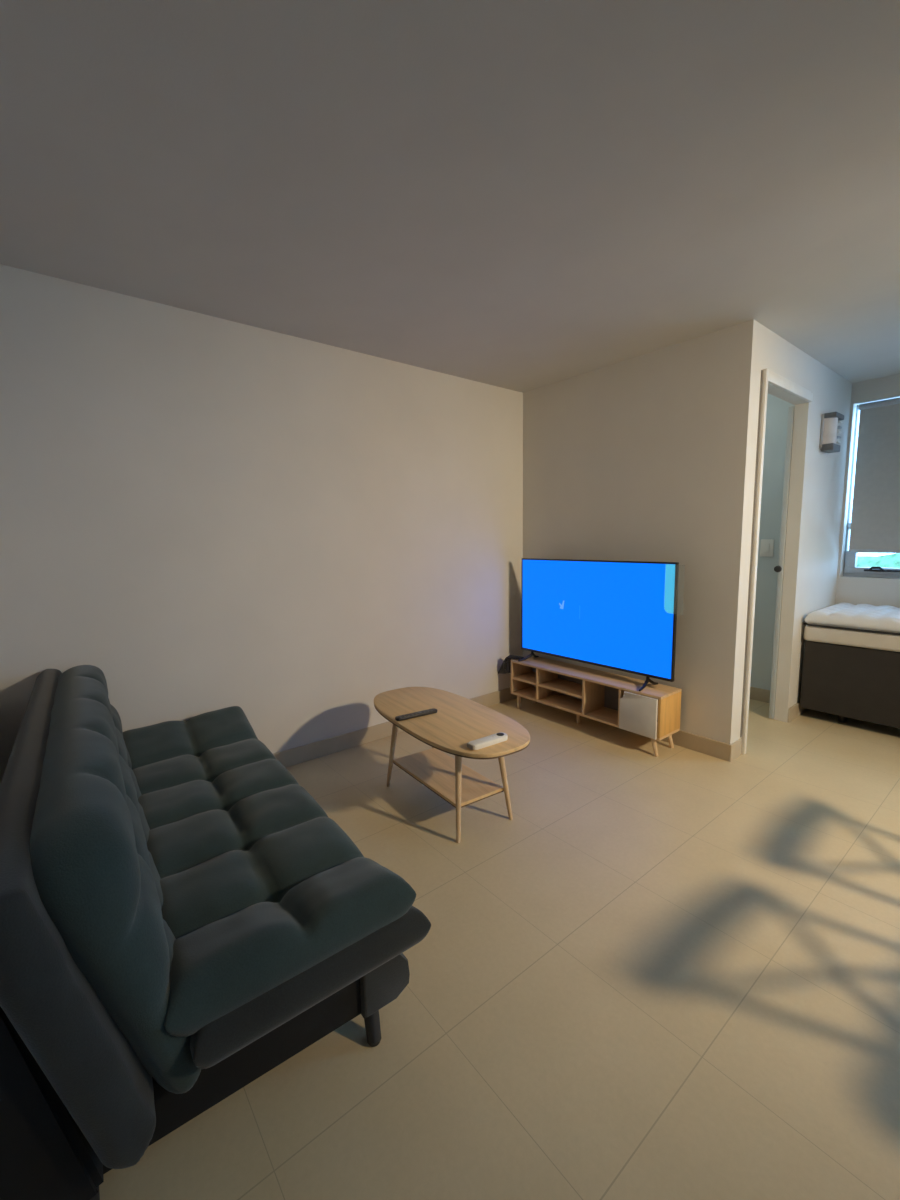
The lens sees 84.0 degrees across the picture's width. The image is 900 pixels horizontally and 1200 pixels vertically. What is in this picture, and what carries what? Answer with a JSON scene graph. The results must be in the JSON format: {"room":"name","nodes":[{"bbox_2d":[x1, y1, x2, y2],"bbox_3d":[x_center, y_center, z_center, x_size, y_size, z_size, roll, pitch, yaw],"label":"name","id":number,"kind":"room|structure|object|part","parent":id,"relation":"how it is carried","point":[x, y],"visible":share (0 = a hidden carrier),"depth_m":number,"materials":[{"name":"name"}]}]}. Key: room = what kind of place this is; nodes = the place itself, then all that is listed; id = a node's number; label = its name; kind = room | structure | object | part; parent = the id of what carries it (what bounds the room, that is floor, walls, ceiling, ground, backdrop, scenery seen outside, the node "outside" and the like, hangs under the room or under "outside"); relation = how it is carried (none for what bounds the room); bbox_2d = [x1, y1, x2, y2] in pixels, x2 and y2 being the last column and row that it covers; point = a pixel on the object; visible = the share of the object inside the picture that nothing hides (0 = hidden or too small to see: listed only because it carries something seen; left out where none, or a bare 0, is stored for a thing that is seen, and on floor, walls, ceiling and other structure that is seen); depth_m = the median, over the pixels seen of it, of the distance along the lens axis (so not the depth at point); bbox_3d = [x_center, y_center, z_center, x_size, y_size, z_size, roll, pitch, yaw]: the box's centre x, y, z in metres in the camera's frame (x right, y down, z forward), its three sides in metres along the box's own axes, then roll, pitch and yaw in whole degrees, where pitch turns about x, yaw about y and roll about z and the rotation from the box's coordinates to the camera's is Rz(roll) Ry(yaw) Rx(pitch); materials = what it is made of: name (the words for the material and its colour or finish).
{"room":"living room","nodes":[
{"label":"living room","id":0,"kind":"room"},
{"bbox_2d":[0,264,522,782],"bbox_3d":[-0.001,-0.347,3.616,5.330,2.400,0.150,-6,9,-38],"label":"wall","id":1,"kind":"structure","parent":0,"point":[203,513],"depth_m":2.62,"materials":[{"name":"paint"}]},
{"bbox_2d":[273,687,516,766],"bbox_3d":[-0.645,0.882,3.124,3.200,0.100,0.012,-6,9,-38],"label":"baseboard","id":2,"kind":"structure","parent":1,"relation":"attached to","point":[310,751],"depth_m":3.12,"materials":[{"name":"tile"}]},
{"bbox_2d":[0,0,899,392],"bbox_3d":[0.927,-1.179,-0.082,8.330,0.120,6.900,-6,9,-38],"label":"ceiling","id":3,"kind":"structure","parent":0,"point":[522,196],"depth_m":1.50,"materials":[{"name":"paint"}]},
{"bbox_2d":[99,697,899,1199],"bbox_3d":[0.966,1.322,0.224,8.330,0.120,6.900,-6,9,-38],"label":"floor","id":4,"kind":"structure","parent":0,"point":[674,974],"depth_m":1.42,"materials":[{"name":"tile"}]},
{"bbox_2d":[0,665,430,1199],"bbox_3d":[-0.948,0.715,1.680,0.951,0.797,1.765,-6,9,-36],"label":"futon sofa","id":5,"kind":"object","parent":4,"relation":"on","point":[181,919],"visible":1,"depth_m":1.05,"materials":[{"name":"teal fabric"}]},
{"bbox_3d":[-0.703,1.151,0.966,0.042,0.094,0.066,-6,9,-36],"label":"leg","id":6,"kind":"part","parent":5,"relation":"part of","materials":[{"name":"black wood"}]},
{"bbox_2d":[29,665,200,1093],"bbox_3d":[-1.091,0.635,1.582,0.266,0.610,1.700,-6,9,-36],"label":"backrest cushion","id":7,"kind":"object","parent":5,"relation":"on","point":[104,879],"depth_m":0.96,"materials":[{"name":"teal fabric"}]},
{"bbox_2d":[123,706,415,1037],"bbox_3d":[-0.818,0.734,1.796,0.560,0.197,1.721,-6,9,-36],"label":"seat cushion","id":8,"kind":"object","parent":5,"relation":"on","point":[262,893],"depth_m":1.35,"materials":[{"name":"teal fabric"}]},
{"bbox_3d":[-0.205,1.100,1.316,0.042,0.099,0.082,-4,8,-24],"label":"leg","id":9,"kind":"part","parent":5,"relation":"part of","materials":[{"name":"black wood"}]},
{"bbox_3d":[-0.626,0.932,1.940,0.140,0.137,1.568,-6,9,-36],"label":"rail","id":10,"kind":"part","parent":5,"relation":"part of","materials":[{"name":"grey fabric"}]},
{"bbox_2d":[374,687,529,842],"bbox_3d":[-0.028,0.778,2.452,0.470,0.453,1.006,-6,8,-33],"label":"coffee table","id":11,"kind":"object","parent":4,"relation":"on","point":[458,720],"visible":1,"depth_m":2.34,"materials":[{"name":"brown wood"}]},
{"bbox_3d":[-0.295,0.770,2.619,0.089,0.436,0.033,1,7,12],"label":"leg","id":12,"kind":"part","parent":11,"relation":"part of","materials":[{"name":"brown wood"}]},
{"bbox_2d":[395,708,436,720],"bbox_3d":[-0.160,0.550,2.401,0.222,0.016,0.040,-5,8,-31],"label":"tv remote","id":13,"kind":"object","parent":11,"relation":"on","point":[433,710],"visible":1,"depth_m":2.38,"materials":[{"name":"black plastic"}]},
{"bbox_2d":[393,748,503,806],"bbox_3d":[-0.025,0.859,2.466,0.282,0.014,0.569,-6,8,-33],"label":"shelf","id":14,"kind":"object","parent":11,"relation":"attached to","point":[433,768],"depth_m":2.42,"materials":[{"name":"brown wood"}]},
{"bbox_3d":[0.034,0.822,2.158,0.033,0.436,0.089,0,7,11],"label":"leg","id":15,"kind":"part","parent":11,"relation":"part of","materials":[{"name":"brown wood"}]},
{"bbox_2d":[467,732,507,749],"bbox_3d":[0.158,0.581,2.062,0.192,0.026,0.050,-6,8,-35],"label":"remote","id":16,"kind":"object","parent":11,"relation":"on","point":[480,743],"visible":1,"depth_m":2.04,"materials":[{"name":"plastic"}]},
{"bbox_3d":[0.242,0.802,2.294,0.089,0.436,0.033,1,7,12],"label":"leg","id":17,"kind":"part","parent":11,"relation":"part of","materials":[{"name":"brown wood"}]},
{"bbox_2d":[511,656,680,756],"bbox_3d":[0.927,0.684,3.424,0.254,0.378,1.199,-6,9,-38],"label":"tv stand","id":18,"kind":"object","parent":4,"relation":"on","point":[653,712],"visible":0.98,"depth_m":3.33,"materials":[{"name":"brown wood"}]},
{"bbox_2d":[498,655,523,673],"bbox_3d":[0.458,0.504,3.839,0.226,0.167,0.057,4,9,36],"label":"power cable","id":19,"kind":"object","parent":18,"relation":"on","point":[505,668],"visible":0.99,"depth_m":3.83,"materials":[{"name":"black plastic"}]},
{"bbox_3d":[0.527,0.773,3.813,0.032,0.114,0.032,-6,9,-38],"label":"leg","id":20,"kind":"part","parent":18,"relation":"part of","materials":[{"name":"brown wood"}]},
{"bbox_3d":[0.561,0.576,3.880,0.240,0.231,0.016,-6,9,-38],"label":"panel","id":21,"kind":"part","parent":18,"relation":"part of","materials":[{"name":"brown wood"}]},
{"bbox_2d":[512,672,535,684],"bbox_3d":[0.638,0.593,3.782,0.228,0.016,0.236,-6,9,-38],"label":"shelf","id":22,"kind":"object","parent":18,"relation":"attached to","point":[527,677],"depth_m":3.80,"materials":[{"name":"brown wood"}]},
{"bbox_2d":[538,678,581,698],"bbox_3d":[0.843,0.620,3.528,0.228,0.016,0.387,-6,9,-38],"label":"shelf","id":23,"kind":"object","parent":18,"relation":"attached to","point":[569,686],"depth_m":3.56,"materials":[{"name":"brown wood"}]},
{"bbox_3d":[0.896,0.806,3.491,0.032,0.114,0.032,-6,9,-38],"label":"leg","id":24,"kind":"part","parent":18,"relation":"part of","materials":[{"name":"brown wood"}]},
{"bbox_3d":[0.933,0.749,3.437,0.240,0.016,1.199,-6,9,-38],"label":"panel","id":25,"kind":"part","parent":18,"relation":"part of","materials":[{"name":"brown wood"}]},
{"bbox_3d":[1.021,0.616,3.493,0.006,0.231,1.167,-6,9,-38],"label":"panel","id":26,"kind":"part","parent":18,"relation":"part of","materials":[{"name":"brown wood"}]},
{"bbox_3d":[0.929,0.504,3.407,0.240,0.016,1.199,-6,9,-38],"label":"panel","id":27,"kind":"part","parent":18,"relation":"part of","materials":[{"name":"brown wood"}]},
{"bbox_2d":[518,558,678,690],"bbox_3d":[0.931,0.118,3.332,0.216,0.765,1.247,-6,9,-38],"label":"television","id":28,"kind":"object","parent":18,"relation":"on","point":[617,615],"visible":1,"depth_m":3.25,"materials":[{"name":"black"}]},
{"bbox_3d":[1.123,0.683,2.986,0.015,0.239,0.239,-6,9,-38],"label":"door","id":29,"kind":"part","parent":18,"relation":"part of","materials":[{"name":"white laminate"}]},
{"bbox_3d":[1.214,0.865,2.964,0.032,0.121,0.056,-6,9,-38],"label":"leg","id":30,"kind":"part","parent":18,"relation":"part of","materials":[{"name":"brown wood"}]},
{"bbox_3d":[1.302,0.677,2.964,0.240,0.231,0.016,-6,9,-38],"label":"panel","id":31,"kind":"part","parent":18,"relation":"part of","materials":[{"name":"brown wood"}]},
{"bbox_3d":[1.348,0.850,3.071,0.056,0.121,0.031,5,9,41],"label":"leg","id":32,"kind":"part","parent":18,"relation":"part of","materials":[{"name":"brown wood"}]},
{"bbox_2d":[800,602,899,728],"bbox_3d":[3.295,0.497,3.003,0.755,0.772,1.826,-6,9,-38],"label":"bed","id":33,"kind":"object","parent":4,"relation":"on","point":[851,658],"visible":1,"depth_m":3.27,"materials":[{"name":"brown fabric"}]},
{"bbox_3d":[2.710,0.803,3.446,0.060,0.076,0.060,-6,9,-38],"label":"leg","id":34,"kind":"part","parent":33,"relation":"part of","materials":[{"name":"black wood"}]},
{"bbox_3d":[3.298,0.269,2.975,0.745,0.112,1.816,-6,9,-38],"label":"mattress","id":35,"kind":"part","parent":33,"relation":"part of","materials":[{"name":"white fabric"}]},
{"bbox_2d":[804,602,899,632],"bbox_3d":[3.296,0.166,2.962,0.745,0.104,1.816,-6,9,-38],"label":"mattress","id":36,"kind":"object","parent":33,"relation":"on","point":[843,617],"depth_m":3.30,"materials":[{"name":"white fabric"}]},
{"bbox_2d":[522,325,736,739],"bbox_3d":[1.108,-0.341,3.426,0.120,2.400,1.536,-6,9,-38],"label":"wall","id":37,"kind":"structure","parent":0,"point":[626,460],"depth_m":3.08,"materials":[{"name":"paint"}]},
{"bbox_2d":[662,730,729,760],"bbox_3d":[1.102,0.810,3.489,0.012,0.100,1.602,-6,9,-38],"label":"baseboard","id":38,"kind":"structure","parent":37,"relation":"attached to","point":[701,744],"depth_m":2.98,"materials":[{"name":"tile"}]},
{"bbox_2d":[750,394,794,689],"bbox_3d":[2.113,-0.454,4.227,0.120,2.400,1.536,-6,9,-38],"label":"wall","id":39,"kind":"structure","parent":0,"point":[777,408],"depth_m":3.76,"materials":[{"name":"paint"}]},
{"bbox_2d":[750,686,769,702],"bbox_3d":[2.083,0.694,4.321,0.012,0.100,1.524,-6,9,-38],"label":"baseboard","id":40,"kind":"structure","parent":39,"relation":"attached to","point":[758,694],"depth_m":3.90,"materials":[{"name":"tile"}]},
{"bbox_2d":[760,539,773,556],"bbox_3d":[2.394,-0.393,3.774,0.014,0.130,0.090,-6,9,-38],"label":"light switch","id":41,"kind":"object","parent":39,"relation":"attached to","point":[767,545],"visible":1,"depth_m":3.77,"materials":[{"name":"white plastic"}]},
{"bbox_2d":[716,319,851,744],"bbox_3d":[2.280,-0.347,3.332,1.830,2.400,0.078,-6,9,-38],"label":"wall","id":42,"kind":"structure","parent":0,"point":[817,477],"depth_m":3.25,"materials":[{"name":"paint"}]},
{"bbox_2d":[729,739,741,761],"bbox_3d":[1.658,0.873,2.904,0.140,0.100,0.012,-6,9,-38],"label":"baseboard","id":43,"kind":"structure","parent":42,"relation":"attached to","point":[734,748],"depth_m":2.89,"materials":[{"name":"tile"}]},
{"bbox_2d":[740,368,812,753],"bbox_3d":[2.010,-0.205,3.064,0.786,2.191,0.022,-6,9,-38],"label":"door frame","id":44,"kind":"structure","parent":42,"relation":"attached to","point":[765,374],"depth_m":2.83,"materials":[{"name":"white paint"}]},
{"bbox_2d":[769,406,794,718],"bbox_3d":[2.338,-0.226,3.466,0.373,2.113,0.046,-6,9,-38],"label":"door","id":45,"kind":"structure","parent":42,"relation":"attached to","point":[780,568],"depth_m":3.38,"materials":[{"name":"white wood"}]},
{"bbox_3d":[2.217,-0.210,3.369,0.061,0.046,0.046,-6,9,-38],"label":"knob","id":46,"kind":"part","parent":45,"relation":"part of","materials":[{"name":"brown metal"}]},
{"bbox_2d":[787,702,808,722],"bbox_3d":[2.686,0.757,3.723,0.905,0.100,0.012,-6,9,-38],"label":"baseboard","id":47,"kind":"structure","parent":42,"relation":"attached to","point":[796,710],"depth_m":3.51,"materials":[{"name":"tile"}]},
{"bbox_2d":[819,412,843,452],"bbox_3d":[2.602,-1.137,3.403,0.200,0.246,0.082,-6,9,-38],"label":"wall lamp","id":48,"kind":"object","parent":42,"relation":"attached to","point":[828,443],"visible":1,"depth_m":3.36,"materials":[{"name":"white plastic"}]},
{"bbox_3d":[2.581,-1.146,3.380,0.112,0.185,0.070,-6,9,-38],"label":"lamp shade","id":49,"kind":"part","parent":48,"relation":"part of","materials":[{"name":"white glass"}]},
{"bbox_2d":[835,374,899,607],"bbox_3d":[4.614,-0.223,2.016,0.150,2.400,5.064,-6,9,-38],"label":"wall","id":50,"kind":"structure","parent":0,"point":[853,590],"depth_m":3.74,"materials":[{"name":"paint"}]},
{"bbox_2d":[843,405,899,577],"bbox_3d":[3.404,-0.785,3.457,0.106,1.295,1.028,-6,9,-38],"label":"window","id":51,"kind":"structure","parent":50,"relation":"attached to","point":[850,569],"depth_m":3.84,"materials":[{"name":"grey metal"}]},
{"bbox_3d":[3.415,-0.365,3.523,0.060,0.385,0.986,-6,9,-38],"label":"sash","id":52,"kind":"part","parent":51,"relation":"part of","materials":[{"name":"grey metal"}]},
{"bbox_3d":[3.213,-0.230,3.719,0.036,0.040,0.210,-6,9,-38],"label":"handle","id":53,"kind":"part","parent":51,"relation":"part of","materials":[{"name":"black plastic"}]},
{"bbox_2d":[849,397,899,552],"bbox_3d":[3.371,-0.870,3.410,0.044,1.102,0.982,-6,9,-38],"label":"roller blind","id":54,"kind":"object","parent":50,"relation":"attached to","point":[875,517],"visible":1,"depth_m":3.68,"materials":[{"name":"fabric"}]},
{"label":"outside","id":55,"kind":"structure","parent":0,"visible":0},
{"bbox_2d":[857,553,899,567],"bbox_3d":[7.220,0.496,5.583,0.822,2.142,10.000,-6,9,-38],"label":"hedge","id":56,"kind":"object","parent":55,"point":[890,560],"visible":0.02,"depth_m":7.06,"materials":[{"name":"green plant"}]}
]}

